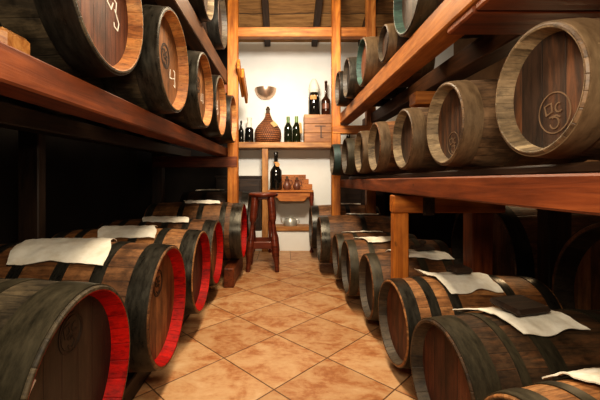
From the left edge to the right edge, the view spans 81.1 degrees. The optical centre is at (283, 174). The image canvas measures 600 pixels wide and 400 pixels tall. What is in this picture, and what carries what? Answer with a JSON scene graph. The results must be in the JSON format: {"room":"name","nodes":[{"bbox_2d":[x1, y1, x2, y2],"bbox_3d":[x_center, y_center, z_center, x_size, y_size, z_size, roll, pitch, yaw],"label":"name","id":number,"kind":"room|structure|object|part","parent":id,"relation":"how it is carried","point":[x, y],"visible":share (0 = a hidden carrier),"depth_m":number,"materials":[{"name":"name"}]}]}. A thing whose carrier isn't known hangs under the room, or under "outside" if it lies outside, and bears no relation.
{"room":"wine cellar","nodes":[
{"label":"wine cellar","id":0,"kind":"room"},
{"bbox_2d":[0,95,137,243],"bbox_3d":[-2.060,-1.650,1.985,0.120,5.300,5.970,0,0,0],"label":"wall","id":1,"kind":"structure","parent":0,"point":[88,185],"depth_m":3.34,"materials":[{"name":"paint"}]},
{"bbox_2d":[138,45,226,218],"bbox_3d":[-1.390,-0.500,4.824,1.220,3.000,0.048,0,0,0],"label":"wall","id":2,"kind":"structure","parent":0,"point":[178,180],"depth_m":4.80,"materials":[{"name":"paint"}]},
{"bbox_2d":[133,248,450,399],"bbox_3d":[0.175,1.050,1.925,4.550,0.100,6.050,0,0,0],"label":"floor","id":3,"kind":"structure","parent":0,"point":[294,332],"depth_m":2.06,"materials":[{"name":"tile"}]},
{"bbox_2d":[0,0,247,262],"bbox_3d":[-0.950,-0.598,2.187,1.014,3.197,4.274,0,0,0],"label":"rack","id":4,"kind":"object","parent":3,"relation":"on","point":[24,77],"visible":0.66,"depth_m":1.91,"materials":[{"name":"brown wood"}]},
{"bbox_2d":[0,27,29,54],"bbox_3d":[-0.708,-0.331,0.890,0.070,0.060,0.100,0,0,0],"label":"chock","id":5,"kind":"object","parent":4,"relation":"on","point":[8,37],"visible":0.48,"depth_m":0.87,"materials":[{"name":"brown wood"}]},
{"bbox_3d":[-1.400,-0.100,1.945,0.114,2.200,0.065,0,0,0],"label":"post","id":6,"kind":"part","parent":4,"relation":"part of","materials":[{"name":"brown wood"}]},
{"bbox_2d":[0,0,143,77],"bbox_3d":[-0.959,-0.612,1.200,0.752,0.560,0.561,0,0,0],"label":"barrel","id":7,"kind":"object","parent":4,"relation":"on","point":[79,38],"visible":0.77,"depth_m":1.10,"materials":[{"name":"brown wood"}]},
{"bbox_2d":[5,4,188,114],"bbox_3d":[-0.922,-0.570,1.765,0.752,0.541,0.541,0,0,0],"label":"barrel","id":8,"kind":"object","parent":4,"relation":"on","point":[158,83],"visible":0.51,"depth_m":1.63,"materials":[{"name":"wood"}]},
{"bbox_2d":[85,50,212,129],"bbox_3d":[-0.904,-0.570,2.370,0.752,0.536,0.537,0,0,0],"label":"barrel","id":9,"kind":"object","parent":4,"relation":"on","point":[196,113],"visible":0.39,"depth_m":2.27,"materials":[{"name":"wood"}]},
{"bbox_3d":[-1.400,-0.550,3.900,0.114,3.100,0.100,0,0,0],"label":"post","id":10,"kind":"part","parent":4,"relation":"part of","materials":[{"name":"brown wood"}]},
{"bbox_2d":[125,75,225,137],"bbox_3d":[-0.894,-0.570,2.910,0.752,0.534,0.535,0,0,0],"label":"barrel","id":11,"kind":"object","parent":4,"relation":"on","point":[216,128],"visible":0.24,"depth_m":2.86,"materials":[{"name":"brown wood"}]},
{"bbox_2d":[141,0,213,21],"bbox_3d":[-0.944,-1.405,2.620,0.752,0.502,0.503,0,0,0],"label":"barrel","id":12,"kind":"object","parent":4,"relation":"on","point":[204,9],"visible":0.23,"depth_m":2.55,"materials":[{"name":"brown wood"}]},
{"bbox_2d":[154,95,236,143],"bbox_3d":[-0.871,-0.550,3.460,0.752,0.496,0.496,0,0,0],"label":"barrel","id":13,"kind":"object","parent":4,"relation":"on","point":[229,136],"visible":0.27,"depth_m":3.37,"materials":[{"name":"brown wood"}]},
{"bbox_2d":[186,0,226,50],"bbox_3d":[-0.934,-1.415,3.220,0.752,0.519,0.520,0,0,0],"label":"barrel","id":14,"kind":"object","parent":4,"relation":"on","point":[216,29],"visible":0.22,"depth_m":3.12,"materials":[{"name":"brown wood"}]},
{"bbox_3d":[-0.567,-0.598,3.900,0.114,3.197,0.100,0,0,0],"label":"post","id":15,"kind":"part","parent":4,"relation":"part of","materials":[{"name":"brown wood"}]},
{"bbox_2d":[123,314,189,399],"bbox_3d":[-0.720,0.950,1.750,0.100,0.100,2.600,0,0,0],"label":"sleeper","id":16,"kind":"object","parent":3,"relation":"on","point":[134,382],"visible":0.1,"depth_m":1.58,"materials":[{"name":"brown wood"}]},
{"bbox_2d":[0,278,129,399],"bbox_3d":[-1.001,0.595,0.985,0.902,0.594,0.594,0,0,0],"label":"barrel","id":17,"kind":"object","parent":16,"relation":"on","point":[60,340],"visible":1,"depth_m":0.96,"materials":[{"name":"brown wood"}]},
{"bbox_2d":[0,241,185,372],"bbox_3d":[-0.979,0.600,1.625,0.902,0.581,0.582,0,0,0],"label":"barrel","id":18,"kind":"object","parent":16,"relation":"on","point":[150,279],"visible":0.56,"depth_m":1.46,"materials":[{"name":"wood"}]},
{"bbox_2d":[6,237,116,265],"bbox_3d":[-0.988,0.333,1.604,0.490,0.080,0.347,0,0,0],"label":"cloth","id":19,"kind":"object","parent":18,"relation":"on","point":[94,251],"visible":1,"depth_m":1.50,"materials":[{"name":"fabric"}]},
{"bbox_2d":[52,228,210,314],"bbox_3d":[-0.974,0.615,2.250,0.902,0.551,0.552,0,0,0],"label":"barrel","id":20,"kind":"object","parent":16,"relation":"on","point":[194,245],"visible":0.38,"depth_m":2.16,"materials":[{"name":"wood"}]},
{"bbox_2d":[97,225,157,237],"bbox_3d":[-0.992,0.353,2.232,0.436,0.057,0.288,0,0,0],"label":"cloth","id":21,"kind":"object","parent":20,"relation":"on","point":[129,231],"visible":0.99,"depth_m":2.15,"materials":[{"name":"fabric"}]},
{"bbox_2d":[98,218,222,285],"bbox_3d":[-0.984,0.625,2.830,0.902,0.551,0.552,0,0,0],"label":"barrel","id":22,"kind":"object","parent":16,"relation":"on","point":[213,228],"visible":0.26,"depth_m":2.75,"materials":[{"name":"wood"}]},
{"bbox_2d":[142,216,188,222],"bbox_3d":[-0.953,0.351,2.825,0.424,0.038,0.233,0,0,0],"label":"cloth","id":23,"kind":"object","parent":22,"relation":"on","point":[174,219],"visible":1,"depth_m":2.76,"materials":[{"name":"fabric"}]},
{"bbox_2d":[224,259,242,287],"bbox_3d":[-0.490,0.915,3.445,0.090,0.170,0.690,0,0,0],"label":"sleeper","id":24,"kind":"object","parent":3,"relation":"on","point":[233,268],"visible":0.78,"depth_m":3.14,"materials":[{"name":"brown wood"}]},
{"bbox_2d":[246,192,279,271],"bbox_3d":[-0.222,0.595,3.760,0.349,0.814,0.349,0,0,0],"label":"bar stool","id":25,"kind":"object","parent":3,"relation":"on","point":[253,242],"visible":1,"depth_m":3.63,"materials":[{"name":"brown wood"}]},
{"bbox_3d":[-0.331,0.611,3.651,0.132,0.782,0.132,0,0,0],"label":"leg","id":26,"kind":"part","parent":25,"relation":"part of","materials":[{"name":"brown wood"}]},
{"bbox_3d":[-0.332,0.611,3.870,0.158,0.782,0.076,0,0,45],"label":"leg","id":27,"kind":"part","parent":25,"relation":"part of","materials":[{"name":"brown wood"}]},
{"bbox_3d":[-0.222,0.208,3.760,0.320,0.040,0.320,0,0,0],"label":"seat","id":28,"kind":"part","parent":25,"relation":"part of","materials":[{"name":"brown wood"}]},
{"bbox_3d":[-0.112,0.611,3.650,0.158,0.782,0.076,0,0,45],"label":"leg","id":29,"kind":"part","parent":25,"relation":"part of","materials":[{"name":"brown wood"}]},
{"bbox_3d":[-0.112,0.611,3.870,0.076,0.782,0.158,0,0,45],"label":"leg","id":30,"kind":"part","parent":25,"relation":"part of","materials":[{"name":"brown wood"}]},
{"bbox_2d":[239,142,330,251],"bbox_3d":[0.020,0.286,4.690,1.280,1.428,0.320,0,0,0],"label":"wall shelf","id":31,"kind":"object","parent":3,"relation":"on","point":[264,146],"visible":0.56,"depth_m":4.55,"materials":[{"name":"brown wood"}]},
{"bbox_2d":[239,121,243,141],"bbox_3d":[-0.575,-0.579,4.700,0.072,0.300,0.072,0,0,0],"label":"wine bottle","id":32,"kind":"object","parent":31,"relation":"on","point":[241,131],"visible":0.84,"depth_m":4.67,"materials":[{"name":"black glass"}]},
{"bbox_2d":[245,117,253,141],"bbox_3d":[-0.462,-0.599,4.660,0.112,0.340,0.112,0,0,0],"label":"wine bottle","id":33,"kind":"object","parent":31,"relation":"on","point":[249,132],"visible":0.91,"depth_m":4.62,"materials":[{"name":"glass"}]},
{"bbox_3d":[-0.462,-0.589,4.660,0.112,0.320,0.112,0,0,0],"label":"glass","id":34,"kind":"part","parent":33,"relation":"part of","materials":[{"name":"black glass"}]},
{"bbox_3d":[-0.247,0.324,4.590,0.080,1.352,0.070,0,0,0],"label":"post","id":35,"kind":"part","parent":31,"relation":"part of","materials":[{"name":"brown wood"}]},
{"bbox_2d":[255,107,280,141],"bbox_3d":[-0.215,-0.671,4.690,0.360,0.485,0.360,0,0,0],"label":"demijohn","id":36,"kind":"object","parent":31,"relation":"on","point":[267,130],"visible":0.93,"depth_m":4.55,"materials":[{"name":"wicker"}]},
{"bbox_2d":[284,116,291,141],"bbox_3d":[0.055,-0.603,4.660,0.108,0.349,0.108,0,0,0],"label":"wine bottle","id":37,"kind":"object","parent":31,"relation":"on","point":[288,128],"visible":0.93,"depth_m":4.62,"materials":[{"name":"green glass"}]},
{"bbox_2d":[292,116,301,141],"bbox_3d":[0.169,-0.606,4.659,0.110,0.354,0.112,0,0,-32],"label":"wine bottle","id":38,"kind":"object","parent":31,"relation":"on","point":[297,127],"visible":0.9,"depth_m":4.62,"materials":[{"name":"green glass"}]},
{"bbox_3d":[0.166,-0.604,4.660,0.108,0.350,0.108,0,0,0],"label":"glass","id":39,"kind":"part","parent":38,"relation":"part of","materials":[{"name":"green glass"}]},
{"bbox_2d":[303,114,330,141],"bbox_3d":[0.445,-0.611,4.686,0.360,0.365,0.248,0,0,0],"label":"wooden crate","id":40,"kind":"object","parent":31,"relation":"on","point":[316,127],"visible":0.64,"depth_m":4.57,"materials":[{"name":"brown wood"}]},
{"bbox_2d":[308,79,319,113],"bbox_3d":[0.400,-1.038,4.668,0.150,0.485,0.154,0,0,0],"label":"bottle","id":41,"kind":"object","parent":40,"relation":"on","point":[313,98],"visible":0.91,"depth_m":4.61,"materials":[{"name":"glass"}]},
{"bbox_3d":[0.400,-0.996,4.670,0.150,0.400,0.150,0,0,0],"label":"glass","id":42,"kind":"part","parent":41,"relation":"part of","materials":[{"name":"black glass"}]},
{"bbox_2d":[309,79,319,96],"bbox_3d":[0.400,-1.157,4.666,0.150,0.248,0.151,0,0,0],"label":"hood","id":43,"kind":"object","parent":41,"relation":"attached to","point":[313,86],"depth_m":4.61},
{"bbox_2d":[321,81,330,113],"bbox_3d":[0.560,-1.026,4.669,0.124,0.460,0.126,0,0,0],"label":"wine bottle","id":44,"kind":"object","parent":40,"relation":"on","point":[325,103],"visible":0.88,"depth_m":4.62,"materials":[{"name":"glass"}]},
{"bbox_2d":[268,175,313,252],"bbox_3d":[0.090,0.498,4.669,0.600,1.004,0.358,0,0,0],"label":"console table","id":45,"kind":"object","parent":3,"relation":"on","point":[305,191],"visible":0.56,"depth_m":4.51,"materials":[{"name":"brown wood"}]},
{"bbox_3d":[-0.180,0.612,4.530,0.060,0.776,0.059,0,0,0],"label":"leg","id":46,"kind":"part","parent":45,"relation":"part of","materials":[{"name":"brown wood"}]},
{"bbox_2d":[270,152,281,189],"bbox_3d":[-0.105,-0.054,4.599,0.156,0.500,0.157,0,0,0],"label":"bottle","id":47,"kind":"object","parent":45,"relation":"on","point":[275,172],"visible":0.98,"depth_m":4.54,"materials":[{"name":"black glass"}]},
{"bbox_2d":[283,176,292,189],"bbox_3d":[0.042,0.106,4.640,0.112,0.180,0.112,0,0,45],"label":"jug","id":48,"kind":"object","parent":45,"relation":"on","point":[286,186],"visible":1,"depth_m":4.61,"materials":[{"name":"ceramic"}]},
{"bbox_2d":[293,177,301,189],"bbox_3d":[0.172,0.113,4.640,0.103,0.166,0.103,0,0,45],"label":"jug","id":49,"kind":"object","parent":45,"relation":"on","point":[296,186],"visible":1,"depth_m":4.61,"materials":[{"name":"ceramic"}]},
{"bbox_3d":[0.357,0.612,4.530,0.060,0.776,0.059,0,0,0],"label":"leg","id":50,"kind":"part","parent":45,"relation":"part of","materials":[{"name":"brown wood"}]},
{"bbox_2d":[341,175,384,215],"bbox_3d":[1.030,0.401,4.708,0.624,1.198,0.273,0,0,0],"label":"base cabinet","id":51,"kind":"object","parent":3,"relation":"on","point":[348,195],"visible":0.02,"depth_m":4.60,"materials":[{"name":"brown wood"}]},
{"bbox_3d":[0.885,0.415,4.604,0.270,1.090,0.012,0,0,0],"label":"door","id":52,"kind":"part","parent":51,"relation":"part of","materials":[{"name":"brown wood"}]},
{"bbox_3d":[1.175,0.415,4.604,0.270,1.090,0.012,0,0,0],"label":"door","id":53,"kind":"part","parent":51,"relation":"part of","materials":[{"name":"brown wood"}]},
{"bbox_2d":[331,0,599,290],"bbox_3d":[1.015,-0.598,2.200,0.970,3.197,4.201,0,0,0],"label":"rack","id":54,"kind":"object","parent":3,"relation":"on","point":[557,191],"visible":0.78,"depth_m":1.79,"materials":[{"name":"brown wood"}]},
{"bbox_2d":[238,27,376,38],"bbox_3d":[0.190,-1.595,3.940,1.700,0.105,0.100,0,0,0],"label":"beam","id":55,"kind":"structure","parent":54,"relation":"attached to","point":[243,32],"depth_m":3.89,"materials":[{"name":"brown wood"}]},
{"bbox_3d":[0.577,-0.598,3.900,0.094,3.197,0.100,0,0,0],"label":"post","id":56,"kind":"part","parent":54,"relation":"part of","materials":[{"name":"brown wood"}]},
{"bbox_2d":[330,144,365,175],"bbox_3d":[0.731,-0.153,3.520,0.502,0.334,0.335,0,0,0],"label":"barrel","id":57,"kind":"object","parent":54,"relation":"on","point":[336,149],"visible":0.37,"depth_m":3.41,"materials":[{"name":"wood"}]},
{"bbox_2d":[342,138,382,175],"bbox_3d":[0.789,-0.166,3.120,0.502,0.345,0.346,0,0,0],"label":"barrel","id":58,"kind":"object","parent":54,"relation":"on","point":[348,147],"visible":0.34,"depth_m":3.03,"materials":[{"name":"brown wood"}]},
{"bbox_2d":[335,71,390,106],"bbox_3d":[0.784,-0.861,3.500,0.502,0.364,0.364,0,0,0],"label":"barrel","id":59,"kind":"object","parent":54,"relation":"on","point":[340,100],"visible":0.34,"depth_m":3.43,"materials":[{"name":"brown wood"}]},
{"bbox_3d":[0.963,-0.598,3.900,0.100,3.197,0.100,0,0,0],"label":"post","id":60,"kind":"part","parent":54,"relation":"part of","materials":[{"name":"brown wood"}]},
{"bbox_2d":[343,57,406,98],"bbox_3d":[0.804,-0.867,3.130,0.502,0.375,0.375,0,0,0],"label":"barrel","id":61,"kind":"object","parent":54,"relation":"on","point":[351,89],"visible":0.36,"depth_m":3.03,"materials":[{"name":"wood"}]},
{"bbox_2d":[354,130,401,174],"bbox_3d":[0.834,-0.178,2.740,0.502,0.356,0.357,0,0,0],"label":"barrel","id":62,"kind":"object","parent":54,"relation":"on","point":[362,165],"visible":0.31,"depth_m":2.69,"materials":[{"name":"brown wood"}]},
{"bbox_2d":[356,36,434,87],"bbox_3d":[0.849,-0.875,2.720,0.502,0.392,0.392,0,0,0],"label":"barrel","id":63,"kind":"object","parent":54,"relation":"on","point":[368,64],"visible":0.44,"depth_m":2.59,"materials":[{"name":"brown wood"}]},
{"bbox_3d":[0.664,0.608,2.010,0.084,0.785,0.070,0,0,0],"label":"post","id":64,"kind":"part","parent":54,"relation":"part of","materials":[{"name":"brown wood"}]},
{"bbox_2d":[368,121,433,172],"bbox_3d":[0.854,-0.188,2.360,0.502,0.363,0.363,0,0,0],"label":"barrel","id":65,"kind":"object","parent":54,"relation":"on","point":[381,158],"visible":0.33,"depth_m":2.27,"materials":[{"name":"brown wood"}]},
{"bbox_2d":[378,23,434,62],"bbox_3d":[0.749,-0.796,2.120,0.302,0.235,0.235,0,0,0],"label":"barrel","id":66,"kind":"object","parent":54,"relation":"on","point":[390,42],"visible":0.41,"depth_m":2.04,"materials":[{"name":"brown wood"}]},
{"bbox_3d":[0.812,0.177,1.963,0.065,0.100,0.012,0,0,0],"label":"iron plate","id":67,"kind":"part","parent":54,"relation":"part of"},
{"bbox_2d":[393,107,481,170],"bbox_3d":[0.869,-0.188,1.840,0.502,0.345,0.346,0,0,0],"label":"barrel","id":68,"kind":"object","parent":54,"relation":"on","point":[411,151],"visible":0.37,"depth_m":1.76,"materials":[{"name":"brown wood"}]},
{"bbox_2d":[393,0,481,38],"bbox_3d":[0.849,-0.899,1.720,0.502,0.439,0.440,0,0,0],"label":"barrel","id":69,"kind":"object","parent":54,"relation":"on","point":[408,15],"visible":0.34,"depth_m":1.73,"materials":[{"name":"brown wood"}]},
{"bbox_3d":[0.720,0.003,1.975,0.035,0.028,3.650,0,-1,0],"label":"cradle rail","id":70,"kind":"part","parent":54,"relation":"part of","materials":[{"name":"brown wood"}]},
{"bbox_3d":[1.140,0.300,2.060,0.120,1.400,0.110,0,0,0],"label":"post","id":71,"kind":"part","parent":54,"relation":"part of","materials":[{"name":"brown wood"}]},
{"bbox_2d":[426,78,586,167],"bbox_3d":[0.869,-0.198,1.365,0.502,0.350,0.350,0,0,0],"label":"barrel","id":72,"kind":"object","parent":54,"relation":"on","point":[463,130],"visible":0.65,"depth_m":1.27,"materials":[{"name":"brown wood"}]},
{"bbox_2d":[495,17,599,160],"bbox_3d":[0.869,-0.207,0.870,0.502,0.352,0.352,0,0,0],"label":"barrel","id":73,"kind":"object","parent":54,"relation":"on","point":[547,100],"visible":1,"depth_m":0.85,"materials":[{"name":"brown wood"}]},
{"bbox_3d":[1.420,0.555,1.840,0.120,0.890,0.090,0,0,0],"label":"post","id":74,"kind":"part","parent":54,"relation":"part of","materials":[{"name":"brown wood"}]},
{"label":"sleeper","id":75,"kind":"object","parent":3,"relation":"on","visible":0},
{"bbox_2d":[309,204,380,247],"bbox_3d":[0.719,0.625,4.240,0.802,0.543,0.544,0,0,0],"label":"barrel","id":76,"kind":"object","parent":75,"relation":"on","point":[315,211],"visible":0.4,"depth_m":4.08,"materials":[{"name":"brown wood"}]},
{"bbox_2d":[317,215,390,262],"bbox_3d":[0.757,0.659,3.595,0.802,0.504,0.505,0,0,0],"label":"barrel","id":77,"kind":"object","parent":75,"relation":"on","point":[327,226],"visible":0.52,"depth_m":3.42,"materials":[{"name":"wood"}]},
{"bbox_2d":[346,213,377,214],"bbox_3d":[0.818,0.412,3.639,0.338,0.043,0.153,0,0,0],"label":"cloth","id":78,"kind":"object","parent":77,"relation":"on","point":[347,213],"visible":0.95,"depth_m":3.62,"materials":[{"name":"fabric"}]},
{"bbox_2d":[332,232,416,277],"bbox_3d":[0.807,0.718,3.130,0.702,0.404,0.404,0,0,0],"label":"barrel","id":79,"kind":"object","parent":75,"relation":"on","point":[338,239],"visible":0.28,"depth_m":3.08,"materials":[{"name":"brown wood"}]},
{"bbox_2d":[342,230,381,232],"bbox_3d":[0.704,0.517,3.169,0.348,0.037,0.119,0,0,0],"label":"cloth","id":80,"kind":"object","parent":79,"relation":"on","point":[363,230],"visible":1,"depth_m":3.12,"materials":[{"name":"fabric"}]},
{"bbox_2d":[341,238,453,294],"bbox_3d":[0.849,0.711,2.710,0.752,0.435,0.435,0,0,0],"label":"barrel","id":81,"kind":"object","parent":75,"relation":"on","point":[352,251],"visible":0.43,"depth_m":2.60,"materials":[{"name":"brown wood"}]},
{"bbox_2d":[353,236,390,242],"bbox_3d":[0.740,0.499,2.725,0.358,0.046,0.217,0,0,0],"label":"cloth","id":82,"kind":"object","parent":81,"relation":"on","point":[380,238],"visible":0.85,"depth_m":2.67,"materials":[{"name":"fabric"}]},
{"bbox_2d":[359,252,453,320],"bbox_3d":[0.789,0.721,2.275,0.522,0.438,0.439,0,0,0],"label":"barrel","id":83,"kind":"object","parent":75,"relation":"on","point":[374,268],"visible":0.48,"depth_m":2.16,"materials":[{"name":"brown wood"}]},
{"bbox_2d":[385,249,454,259],"bbox_3d":[0.877,0.510,2.282,0.380,0.048,0.235,0,0,0],"label":"cloth","id":84,"kind":"object","parent":83,"relation":"on","point":[434,255],"visible":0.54,"depth_m":2.21,"materials":[{"name":"fabric"}]},
{"bbox_2d":[410,240,434,250],"bbox_3d":[0.900,0.453,2.275,0.130,0.062,0.100,0,0,-6],"label":"wooden slab","id":85,"kind":"object","parent":84,"relation":"on","point":[421,247],"visible":1,"depth_m":2.25,"materials":[{"name":"brown wood"}]},
{"bbox_3d":[0.900,0.444,2.275,0.048,0.044,0.048,0,0,-6],"label":"knob","id":86,"kind":"part","parent":85,"relation":"part of","materials":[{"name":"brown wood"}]},
{"label":"sleeper","id":87,"kind":"object","parent":3,"relation":"on","visible":0},
{"bbox_2d":[378,274,562,368],"bbox_3d":[0.909,0.731,1.768,0.752,0.436,0.436,0,0,-3],"label":"barrel","id":88,"kind":"object","parent":87,"relation":"on","point":[402,302],"visible":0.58,"depth_m":1.67,"materials":[{"name":"wood"}]},
{"bbox_2d":[415,269,503,293],"bbox_3d":[0.877,0.529,1.782,0.303,0.065,0.334,0,0,0],"label":"cloth","id":89,"kind":"object","parent":88,"relation":"on","point":[455,283],"visible":0.84,"depth_m":1.69,"materials":[{"name":"fabric"}]},
{"bbox_2d":[446,264,472,273],"bbox_3d":[0.885,0.476,1.768,0.100,0.030,0.090,0,0,-6],"label":"wooden slab","id":90,"kind":"object","parent":89,"relation":"on","point":[460,268],"visible":1,"depth_m":1.74,"materials":[{"name":"brown wood"}]},
{"bbox_2d":[410,309,599,399],"bbox_3d":[0.909,0.731,1.258,0.752,0.464,0.464,0,0,-6],"label":"barrel","id":91,"kind":"object","parent":87,"relation":"on","point":[472,355],"visible":0.76,"depth_m":1.14,"materials":[{"name":"brown wood"}]},
{"bbox_2d":[452,307,590,336],"bbox_3d":[0.841,0.514,1.271,0.246,0.061,0.338,0,0,-23],"label":"cloth","id":92,"kind":"object","parent":91,"relation":"on","point":[552,323],"visible":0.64,"depth_m":1.19,"materials":[{"name":"fabric"}]},
{"bbox_2d":[490,295,550,316],"bbox_3d":[0.845,0.467,1.257,0.150,0.029,0.130,0,0,-14],"label":"wooden slab","id":93,"kind":"object","parent":92,"relation":"on","point":[518,305],"visible":1,"depth_m":1.23,"materials":[{"name":"brown wood"}]},
{"bbox_2d":[225,0,393,46],"bbox_3d":[0.175,-2.995,1.925,4.590,2.459,6.090,0,0,0],"label":"ceiling","id":94,"kind":"structure","parent":0,"point":[252,13],"depth_m":4.39,"materials":[{"name":"brown wood"}]},
{"bbox_2d":[239,42,453,223],"bbox_3d":[0.175,-0.550,4.910,4.350,3.100,0.120,0,0,0],"label":"wall","id":95,"kind":"structure","parent":0,"point":[288,67],"depth_m":4.85,"materials":[{"name":"white paint"}]},
{"bbox_2d":[215,176,261,230],"bbox_3d":[-0.600,0.374,4.708,0.624,0.728,0.273,0,0,0],"label":"base cabinet","id":96,"kind":"object","parent":95,"relation":"attached to","point":[250,184],"visible":0.34,"depth_m":4.60,"materials":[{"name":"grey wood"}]},
{"bbox_3d":[-0.745,0.388,4.604,0.270,0.620,0.012,0,0,0],"label":"door","id":97,"kind":"part","parent":96,"relation":"part of","materials":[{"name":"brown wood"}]},
{"bbox_3d":[-0.455,0.388,4.604,0.270,0.620,0.012,0,0,0],"label":"door","id":98,"kind":"part","parent":96,"relation":"part of","materials":[{"name":"brown wood"}]},
{"bbox_2d":[255,86,275,99],"bbox_3d":[-0.255,-1.117,4.772,0.300,0.155,0.150,0,0,0],"label":"wall sconce","id":99,"kind":"object","parent":95,"relation":"attached to","point":[263,92],"visible":1,"depth_m":4.75,"materials":[{"name":"brown metal"}]},
{"bbox_2d":[246,230,309,250],"bbox_3d":[-0.170,0.869,4.725,1.060,0.262,0.250,0,0,0],"label":"trim","id":100,"kind":"structure","parent":95,"relation":"attached to","point":[288,240],"depth_m":4.60,"materials":[{"name":"white paint"}]},
{"bbox_2d":[276,224,308,230],"bbox_3d":[0.095,0.705,4.710,0.490,0.055,0.270,0,0,0],"label":"shelf","id":101,"kind":"object","parent":100,"relation":"on","point":[279,227],"visible":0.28,"depth_m":4.58,"materials":[{"name":"brown wood"}]},
{"bbox_2d":[280,216,299,226],"bbox_3d":[0.080,0.612,4.675,0.183,0.130,0.198,0,0,45],"label":"kettle","id":102,"kind":"object","parent":101,"relation":"on","point":[290,221],"visible":1,"depth_m":4.62,"materials":[{"name":"grey metal"}]},
{"bbox_2d":[385,192,454,247],"bbox_3d":[1.855,0.400,4.824,0.990,1.200,0.048,0,0,0],"label":"wall","id":103,"kind":"structure","parent":0,"point":[439,226],"depth_m":4.80,"materials":[{"name":"paint"}]},
{"bbox_2d":[454,38,597,218],"bbox_3d":[2.410,-1.650,1.985,0.120,5.300,5.970,0,0,0],"label":"wall","id":104,"kind":"structure","parent":0,"point":[493,71],"depth_m":4.12,"materials":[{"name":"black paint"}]},
{"bbox_3d":[0.800,0.923,0.780,0.100,0.154,0.360,0,0,0],"label":"sleeper","id":105,"kind":"object","parent":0,"visible":0},
{"bbox_2d":[483,377,599,399],"bbox_3d":[0.799,0.666,0.803,0.552,0.364,0.364,0,0,-10],"label":"barrel","id":106,"kind":"object","parent":105,"relation":"on","point":[569,388],"visible":0.88,"depth_m":0.81,"materials":[{"name":"brown wood"}]},
{"bbox_2d":[542,368,599,384],"bbox_3d":[0.826,0.508,0.871,0.278,0.079,0.169,0,0,-11],"label":"cloth","id":107,"kind":"object","parent":106,"relation":"on","point":[591,375],"visible":1,"depth_m":0.85,"materials":[{"name":"fabric"}]},
{"bbox_3d":[-1.050,0.915,3.850,0.090,0.170,1.500,0,0,0],"label":"sleeper","id":108,"kind":"object","parent":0,"visible":0},
{"bbox_2d":[144,202,246,259],"bbox_3d":[-0.839,0.545,3.420,0.902,0.573,0.574,0,0,0],"label":"barrel","id":109,"kind":"object","parent":108,"relation":"on","point":[232,217],"visible":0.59,"depth_m":3.23,"materials":[{"name":"wood"}]},
{"bbox_2d":[184,200,219,203],"bbox_3d":[-0.799,0.259,3.420,0.389,0.032,0.226,0,0,0],"label":"cloth","id":110,"kind":"object","parent":109,"relation":"on","point":[186,201],"visible":1,"depth_m":3.35,"materials":[{"name":"fabric"}]},
{"bbox_2d":[180,190,251,236],"bbox_3d":[-0.814,0.480,4.280,0.802,0.587,0.588,0,0,0],"label":"barrel","id":111,"kind":"object","parent":108,"relation":"on","point":[220,195],"visible":0.24,"depth_m":4.12,"materials":[{"name":"brown wood"}]},
{"bbox_2d":[195,189,223,190],"bbox_3d":[-0.915,0.189,4.301,0.345,0.036,0.185,0,0,0],"label":"cloth","id":112,"kind":"object","parent":111,"relation":"on","point":[199,189],"visible":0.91,"depth_m":4.25,"materials":[{"name":"fabric"}]},
{"bbox_3d":[1.450,0.988,1.330,0.100,0.024,0.600,0,0,0],"label":"sleeper","id":113,"kind":"object","parent":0,"visible":0},
{"bbox_2d":[552,221,599,309],"bbox_3d":[1.734,0.560,1.330,0.852,0.833,0.834,0,0,0],"label":"barrel","id":114,"kind":"object","parent":113,"relation":"on","point":[576,272],"visible":0.52,"depth_m":1.62,"materials":[{"name":"brown wood"}]},
{"bbox_3d":[1.450,0.988,2.360,0.100,0.024,0.600,0,0,0],"label":"sleeper","id":115,"kind":"object","parent":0,"visible":0},
{"bbox_2d":[451,205,599,278],"bbox_3d":[1.734,0.560,2.360,0.852,0.833,0.834,0,0,0],"label":"barrel","id":116,"kind":"object","parent":115,"relation":"on","point":[514,230],"visible":0.18,"depth_m":2.10,"materials":[{"name":"brown wood"}]}
]}

